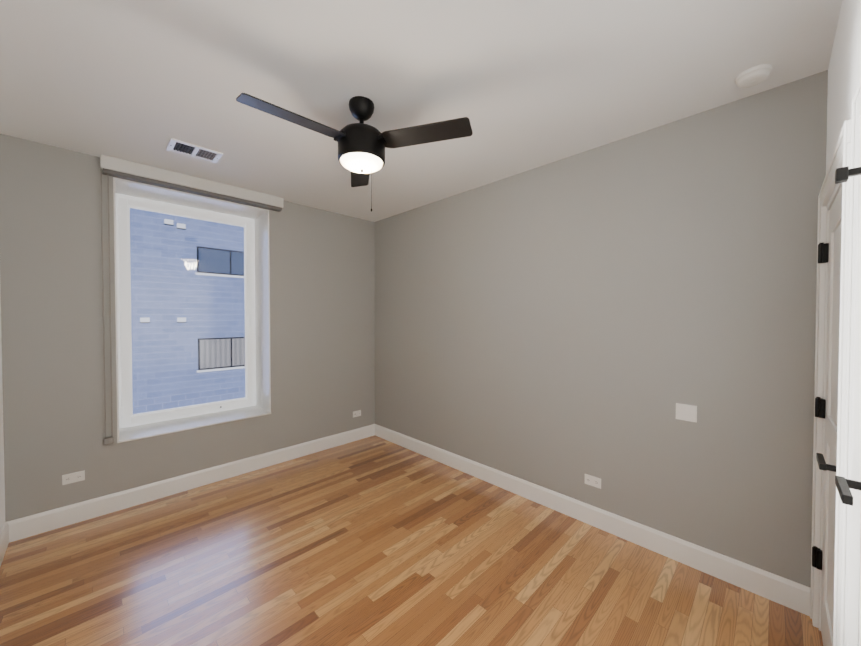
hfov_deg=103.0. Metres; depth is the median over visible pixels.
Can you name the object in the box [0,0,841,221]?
ceiling
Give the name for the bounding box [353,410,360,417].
electrical outlet plate
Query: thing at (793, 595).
baseboard
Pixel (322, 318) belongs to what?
wall
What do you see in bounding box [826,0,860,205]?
wall
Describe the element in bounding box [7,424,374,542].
baseboard
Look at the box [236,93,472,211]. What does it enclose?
ceiling fan
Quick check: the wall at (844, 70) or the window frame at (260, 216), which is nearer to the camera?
the wall at (844, 70)
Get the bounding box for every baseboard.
[0,522,8,565]
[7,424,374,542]
[375,424,810,615]
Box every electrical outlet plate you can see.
[62,470,84,484]
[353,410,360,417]
[585,474,600,488]
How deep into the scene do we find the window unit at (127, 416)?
3.22 m
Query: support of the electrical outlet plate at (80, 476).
attached to the wall at (322, 318)
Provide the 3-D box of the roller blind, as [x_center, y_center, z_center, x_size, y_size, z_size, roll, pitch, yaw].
[-1.999,-0.172,3.054,1.346,2.182,0.094,-1,1,-45]
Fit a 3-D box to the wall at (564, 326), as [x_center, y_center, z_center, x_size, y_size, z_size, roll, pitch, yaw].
[0.829,0.099,3.049,0.300,2.730,4.090,-1,1,-45]
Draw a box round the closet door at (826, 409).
[812,186,841,645]
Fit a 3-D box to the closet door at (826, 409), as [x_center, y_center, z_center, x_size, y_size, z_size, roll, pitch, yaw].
[1.611,0.478,1.382,0.774,2.009,0.093,-1,1,-45]
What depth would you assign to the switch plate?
2.09 m
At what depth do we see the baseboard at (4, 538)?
2.19 m
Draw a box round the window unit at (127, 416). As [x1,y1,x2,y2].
[115,193,255,428]
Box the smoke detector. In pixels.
[735,64,771,87]
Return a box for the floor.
[0,435,822,645]
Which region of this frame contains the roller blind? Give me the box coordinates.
[100,154,283,444]
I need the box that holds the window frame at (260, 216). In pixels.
[113,177,270,442]
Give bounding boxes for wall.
[0,134,374,521]
[0,295,4,533]
[374,70,827,587]
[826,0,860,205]
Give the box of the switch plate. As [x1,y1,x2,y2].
[676,403,696,422]
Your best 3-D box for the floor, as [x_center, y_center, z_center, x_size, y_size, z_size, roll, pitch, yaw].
[-0.512,1.541,2.077,3.610,0.120,4.560,-1,1,-45]
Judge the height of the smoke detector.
0.043 m
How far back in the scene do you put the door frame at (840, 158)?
1.17 m
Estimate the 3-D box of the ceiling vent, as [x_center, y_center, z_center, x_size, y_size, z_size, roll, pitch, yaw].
[-1.716,-1.250,2.497,0.310,0.012,0.200,-1,1,-45]
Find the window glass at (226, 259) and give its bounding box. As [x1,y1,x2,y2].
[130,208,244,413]
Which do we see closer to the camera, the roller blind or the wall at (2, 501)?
the wall at (2, 501)
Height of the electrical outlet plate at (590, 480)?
0.072 m
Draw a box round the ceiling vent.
[166,138,222,162]
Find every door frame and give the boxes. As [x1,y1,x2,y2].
[810,119,850,645]
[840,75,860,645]

